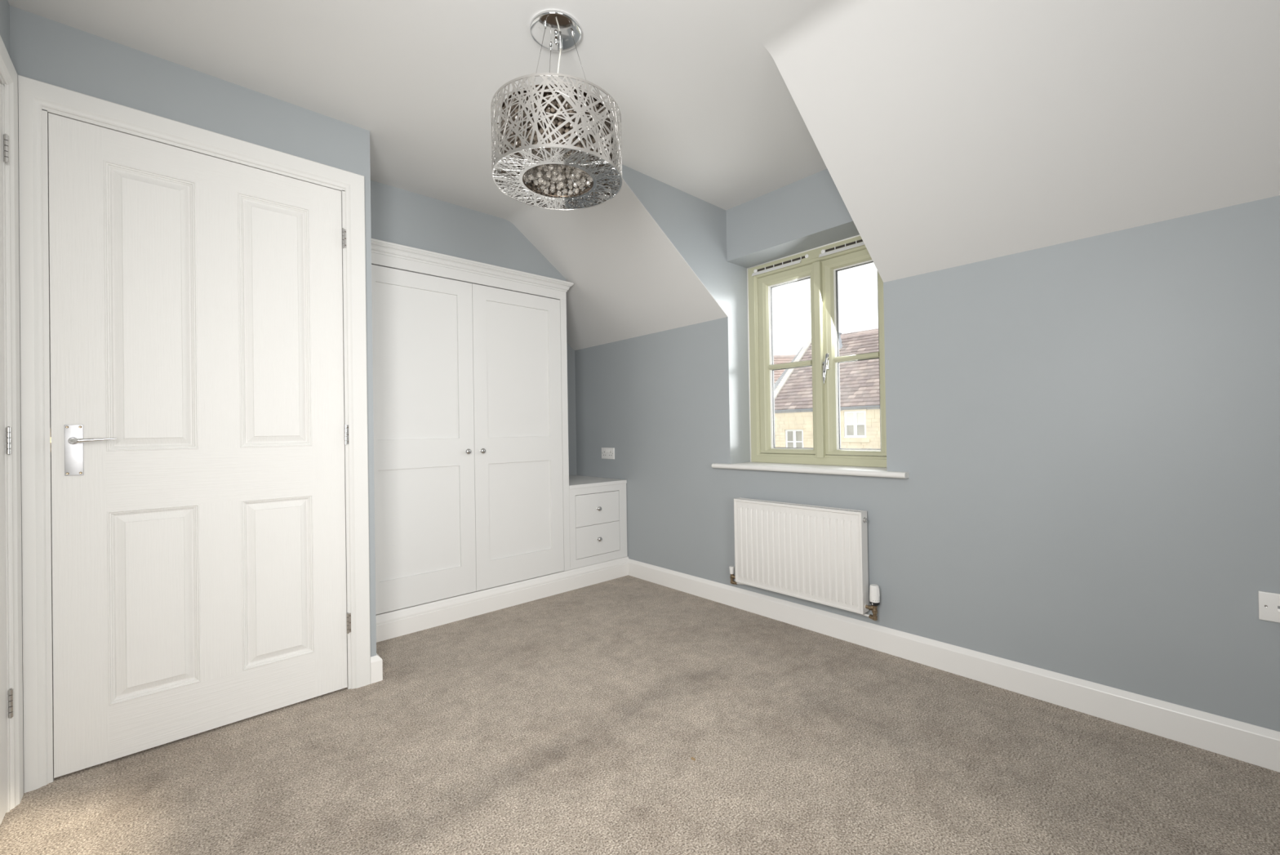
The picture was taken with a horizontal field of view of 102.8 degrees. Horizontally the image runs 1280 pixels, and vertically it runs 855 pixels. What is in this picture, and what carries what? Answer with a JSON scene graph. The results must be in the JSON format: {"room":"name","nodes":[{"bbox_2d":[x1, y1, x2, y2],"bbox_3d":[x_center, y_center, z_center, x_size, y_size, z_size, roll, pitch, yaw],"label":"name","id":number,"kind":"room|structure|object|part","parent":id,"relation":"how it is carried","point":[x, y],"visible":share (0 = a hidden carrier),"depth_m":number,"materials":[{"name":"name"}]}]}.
{"room":"empty bedroom","nodes":[
{"label":"empty bedroom","id":0,"kind":"room"},
{"bbox_2d":[0,0,9,56],"bbox_3d":[-0.598,-0.141,-0.009,0.200,2.422,3.866,-1,0,-42],"label":"wall","id":1,"kind":"structure","parent":0,"point":[4,5],"depth_m":1.44,"materials":[{"name":"grey paint"}]},
{"bbox_2d":[0,35,23,824],"bbox_3d":[-1.508,0.008,1.082,0.118,2.066,0.934,-1,0,-42],"label":"door","id":2,"kind":"structure","parent":1,"relation":"in","point":[11,757],"depth_m":1.41,"materials":[{"name":"white wood"}]},
{"bbox_2d":[9,5,376,755],"bbox_3d":[-1.714,-0.111,1.929,1.153,2.422,0.545,-1,0,-42],"label":"wall","id":3,"kind":"structure","parent":0,"point":[42,49],"depth_m":1.76,"materials":[{"name":"grey paint"}]},
{"bbox_2d":[17,75,370,792],"bbox_3d":[-1.479,0.011,1.814,0.910,2.070,0.179,-1,0,-42],"label":"door","id":4,"kind":"structure","parent":3,"relation":"in","point":[195,504],"depth_m":1.71,"materials":[{"name":"white wood"}]},
{"bbox_3d":[-1.713,0.069,1.546,0.039,0.154,0.016,-1,0,-42],"label":"lever handle","id":5,"kind":"part","parent":4,"relation":"part of","materials":[{"name":"silver metal"}]},
{"bbox_3d":[-1.664,0.039,1.556,0.102,0.014,0.047,-1,0,-42],"label":"lever","id":6,"kind":"part","parent":4,"relation":"part of","materials":[{"name":"silver metal"}]},
{"bbox_2d":[370,653,382,683],"bbox_3d":[-1.223,0.993,2.252,0.044,0.102,0.432,-1,0,-42],"label":"baseboard","id":7,"kind":"structure","parent":3,"relation":"attached to","point":[376,661],"depth_m":2.09,"materials":[{"name":"white wood"}]},
{"bbox_2d":[370,180,565,280],"bbox_3d":[-1.161,-1.124,3.094,1.288,0.399,0.604,-1,0,-42],"label":"wall","id":8,"kind":"structure","parent":0,"point":[400,216],"depth_m":2.80,"materials":[{"name":"grey paint"}]},
{"bbox_2d":[566,342,576,475],"bbox_3d":[-1.357,-0.110,3.063,3.206,2.422,0.654,-1,0,-42],"label":"wall","id":9,"kind":"structure","parent":0,"point":[571,352],"depth_m":4.04,"materials":[{"name":"grey paint"}]},
{"bbox_2d":[0,574,1279,854],"bbox_3d":[0.137,1.047,1.430,3.206,0.060,5.045,-1,0,-42],"label":"floor","id":10,"kind":"structure","parent":0,"point":[573,722],"depth_m":1.53,"materials":[{"name":"carpet"}]},
{"bbox_2d":[371,238,573,614],"bbox_3d":[-1.108,-0.001,3.085,1.293,1.846,0.646,-1,0,-42],"label":"wardrobe","id":11,"kind":"object","parent":10,"relation":"on","point":[470,404],"visible":0.94,"depth_m":2.83,"materials":[{"name":"white wood"}]},
{"bbox_3d":[-1.152,0.056,2.674,0.584,1.723,0.020,-1,0,-42],"label":"wardrobe door","id":12,"kind":"part","parent":11,"relation":"part of","materials":[{"name":"white wood"}]},
{"bbox_3d":[-0.950,0.133,2.824,0.031,0.031,0.028,-1,0,-42],"label":"knob","id":13,"kind":"part","parent":11,"relation":"part of","materials":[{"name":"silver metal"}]},
{"bbox_3d":[-0.952,-0.898,2.903,1.293,0.060,0.140,-1,0,-42],"label":"cornice","id":14,"kind":"part","parent":11,"relation":"part of","materials":[{"name":"white wood"}]},
{"bbox_3d":[-0.886,0.132,2.882,0.031,0.031,0.028,-1,0,-42],"label":"knob","id":15,"kind":"part","parent":11,"relation":"part of","materials":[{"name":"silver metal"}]},
{"bbox_2d":[375,555,628,642],"bbox_3d":[-0.736,0.980,3.025,1.751,0.124,0.052,-1,0,-42],"label":"baseboard","id":16,"kind":"structure","parent":11,"relation":"attached to","point":[398,622],"depth_m":2.90,"materials":[{"name":"white wood"}]},
{"bbox_3d":[-0.719,0.051,3.067,0.582,1.723,0.020,-1,0,-42],"label":"wardrobe door","id":17,"kind":"part","parent":11,"relation":"part of","materials":[{"name":"white wood"}]},
{"bbox_2d":[568,475,627,568],"bbox_3d":[-0.466,0.646,3.663,0.486,0.540,0.636,-1,0,-42],"label":"drawers","id":18,"kind":"object","parent":10,"relation":"on","point":[597,506],"visible":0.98,"depth_m":3.44,"materials":[{"name":"white wood"}]},
{"bbox_3d":[-0.285,0.753,3.447,0.367,0.203,0.020,-1,0,-42],"label":"drawer","id":19,"kind":"part","parent":18,"relation":"part of","materials":[{"name":"white wood"}]},
{"bbox_3d":[-0.288,0.546,3.448,0.367,0.206,0.020,-1,0,-42],"label":"drawer","id":20,"kind":"part","parent":18,"relation":"part of","materials":[{"name":"white wood"}]},
{"bbox_2d":[7,0,1279,350],"bbox_3d":[0.134,-0.977,1.449,3.256,0.756,5.015,-1,0,-42],"label":"ceiling","id":21,"kind":"structure","parent":0,"point":[948,133],"depth_m":1.67,"materials":[{"name":"white paint"}]},
{"bbox_2d":[490,9,622,209],"bbox_3d":[-0.260,-1.008,1.603,0.401,0.480,0.401,-1,0,20],"label":"pendant light","id":22,"kind":"object","parent":21,"relation":"hanging from","point":[560,134],"visible":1,"depth_m":1.49,"materials":[{"name":"silver metal"}]},
{"bbox_3d":[-0.246,-0.928,1.601,0.364,0.062,0.368,-1,0,-42],"label":"carrier plate","id":23,"kind":"part","parent":22,"relation":"part of","materials":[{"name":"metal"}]},
{"bbox_3d":[-0.258,-0.865,1.602,0.347,0.181,0.347,-1,0,-42],"label":"frame","id":24,"kind":"part","parent":22,"relation":"part of","materials":[{"name":"silver metal"}]},
{"bbox_3d":[-0.254,-1.079,1.610,0.010,0.239,0.025,-1,0,16],"label":"power cord","id":25,"kind":"part","parent":22,"relation":"part of","materials":[{"name":"white plastic"}]},
{"bbox_2d":[614,161,747,315],"bbox_3d":[0.267,-0.993,2.801,1.220,0.711,0.100,-1,0,-42],"label":"wall","id":26,"kind":"structure","parent":0,"point":[695,227],"depth_m":2.78,"materials":[{"name":"grey paint"}]},
{"bbox_2d":[574,168,1279,731],"bbox_3d":[1.209,-0.155,2.428,0.340,2.422,5.045,-1,0,-42],"label":"wall","id":27,"kind":"structure","parent":0,"point":[1085,432],"depth_m":1.87,"materials":[{"name":"grey paint"}]},
{"bbox_2d":[601,447,614,458],"bbox_3d":[-0.237,0.190,3.762,0.012,0.083,0.147,-1,0,-42],"label":"double socket","id":28,"kind":"object","parent":27,"relation":"attached to","point":[606,452],"visible":1,"depth_m":3.75,"materials":[{"name":"white plastic"}]},
{"bbox_2d":[728,497,879,620],"bbox_3d":[0.793,0.628,2.583,0.092,0.485,0.828,-1,0,-42],"label":"radiator","id":29,"kind":"object","parent":27,"relation":"attached to","point":[815,553],"visible":1,"depth_m":2.50,"materials":[{"name":"white painted metal"},{"name":"brass"},{"name":"white plastic"}]},
{"bbox_3d":[0.545,0.620,2.835,0.061,0.456,0.008,-1,0,-42],"label":"panel","id":30,"kind":"part","parent":29,"relation":"part of","materials":[{"name":"white metal"}]},
{"bbox_2d":[736,497,864,512],"bbox_3d":[0.777,0.390,2.576,0.058,0.005,0.694,-1,0,-42],"label":"grille","id":31,"kind":"object","parent":29,"relation":"attached to","point":[808,508],"depth_m":2.55,"materials":[{"name":"white metal"}]},
{"bbox_3d":[1.017,0.609,2.315,0.061,0.456,0.008,-1,0,-42],"label":"panel","id":32,"kind":"part","parent":29,"relation":"part of","materials":[{"name":"white metal"}]},
{"bbox_2d":[711,235,909,478],"bbox_3d":[0.882,-0.369,2.695,0.313,1.193,1.068,-1,0,-42],"label":"window","id":33,"kind":"structure","parent":27,"relation":"in","point":[821,264],"depth_m":2.73,"materials":[{"name":"green painted wood"},{"name":"glass"},{"name":"metal"}]},
{"bbox_2d":[751,253,808,275],"bbox_3d":[0.790,-0.920,2.907,0.018,0.040,0.362,-1,0,-42],"label":"vent","id":34,"kind":"object","parent":33,"relation":"attached to","point":[795,261],"depth_m":2.90,"materials":[{"name":"white plastic"}]},
{"bbox_3d":[0.857,-0.371,2.909,0.050,1.035,0.387,-1,0,-42],"label":"sash","id":35,"kind":"part","parent":33,"relation":"part of","materials":[{"name":"beige"}]},
{"bbox_3d":[0.888,0.214,2.688,0.303,0.026,1.068,-1,0,-42],"label":"sill","id":36,"kind":"part","parent":33,"relation":"part of","materials":[{"name":"white"}]},
{"bbox_3d":[0.975,-0.382,2.773,0.070,1.163,0.869,-1,0,-42],"label":"frame","id":37,"kind":"part","parent":33,"relation":"part of","materials":[{"name":"beige"}]},
{"bbox_3d":[0.985,-0.350,2.714,0.023,0.087,0.029,-1,0,-42],"label":"handle","id":38,"kind":"part","parent":33,"relation":"part of","materials":[{"name":"silver metal"}]},
{"bbox_3d":[0.980,-0.303,2.699,0.047,0.141,0.019,-1,0,-42],"label":"handle lever","id":39,"kind":"part","parent":33,"relation":"part of","materials":[{"name":"silver metal"}]},
{"bbox_2d":[818,239,864,257],"bbox_3d":[1.072,-0.927,2.597,0.018,0.040,0.344,-1,0,-42],"label":"vent","id":40,"kind":"object","parent":33,"relation":"attached to","point":[843,247],"depth_m":2.64,"materials":[{"name":"white plastic"}]},
{"bbox_3d":[1.106,-0.376,2.635,0.050,1.035,0.368,-1,0,-42],"label":"sash","id":41,"kind":"part","parent":33,"relation":"part of","materials":[{"name":"beige"}]},
{"bbox_2d":[627,558,1279,772],"bbox_3d":[1.284,0.948,2.091,0.018,0.110,4.081,-1,0,-42],"label":"baseboard","id":42,"kind":"structure","parent":27,"relation":"attached to","point":[1255,744],"depth_m":1.92,"materials":[{"name":"white wood"}]},
{"bbox_2d":[1257,590,1279,622],"bbox_3d":[1.847,0.521,1.470,0.012,0.083,0.086,-1,0,-42],"label":"socket","id":43,"kind":"object","parent":27,"relation":"attached to","point":[1268,602],"visible":1,"depth_m":1.49,"materials":[{"name":"white plastic"}]},
{"label":"outside","id":44,"kind":"structure","parent":0,"visible":0},
{"bbox_3d":[17.807,6.015,29.548,54.000,0.200,100.000,-1,0,-42],"label":"ground","id":45,"kind":"structure","parent":44,"visible":0},
{"bbox_2d":[773,355,795,383],"bbox_3d":[6.903,0.910,29.495,5.200,10.359,7.150,-1,0,0],"label":"house","id":46,"kind":"structure","parent":45,"relation":"on","point":[778,359],"depth_m":29.73,"materials":[{"name":"tile"}]},
{"bbox_2d":[773,328,880,448],"bbox_3d":[13.677,0.629,20.584,8.286,10.588,16.113,-1,0,-42],"label":"house","id":47,"kind":"structure","parent":45,"relation":"on","point":[860,397],"depth_m":22.10,"materials":[{"name":"limestone"},{"name":"brown roof tile"},{"name":"glass"}]},
{"bbox_3d":[6.652,0.385,22.549,0.020,0.442,0.302,-1,0,-42],"label":"pane","id":48,"kind":"part","parent":47,"relation":"part of","materials":[{"name":"grey glass"}]},
{"bbox_3d":[6.660,0.857,22.546,0.020,0.422,0.302,-1,0,-42],"label":"pane","id":49,"kind":"part","parent":47,"relation":"part of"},
{"bbox_3d":[6.936,0.378,22.236,0.020,0.442,0.302,-1,0,-42],"label":"pane","id":50,"kind":"part","parent":47,"relation":"part of","materials":[{"name":"grey glass"}]},
{"bbox_3d":[6.944,0.851,22.233,0.020,0.422,0.302,-1,0,-42],"label":"pane","id":51,"kind":"part","parent":47,"relation":"part of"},
{"bbox_3d":[8.463,-0.365,20.547,0.020,0.448,0.305,-1,0,-42],"label":"pane","id":52,"kind":"part","parent":47,"relation":"part of","materials":[{"name":"white glass"}]},
{"bbox_3d":[8.470,0.112,20.544,0.020,0.428,0.305,-1,0,-42],"label":"pane","id":53,"kind":"part","parent":47,"relation":"part of","materials":[{"name":"grey glass"}]},
{"bbox_3d":[8.562,-0.685,20.363,0.135,0.043,0.980,-1,0,-42],"label":"drip mould","id":54,"kind":"part","parent":47,"relation":"part of","materials":[{"name":"stone"}]},
{"bbox_3d":[8.586,0.520,20.332,0.160,0.125,1.160,-1,0,-42],"label":"stone sill","id":55,"kind":"part","parent":47,"relation":"part of","materials":[{"name":"stone"}]},
{"bbox_3d":[8.748,-0.372,20.232,0.020,0.448,0.305,-1,0,-42],"label":"pane","id":56,"kind":"part","parent":47,"relation":"part of","materials":[{"name":"white glass"}]},
{"bbox_3d":[8.756,0.106,20.229,0.020,0.428,0.305,-1,0,-42],"label":"pane","id":57,"kind":"part","parent":47,"relation":"part of","materials":[{"name":"grey glass"}]}
]}

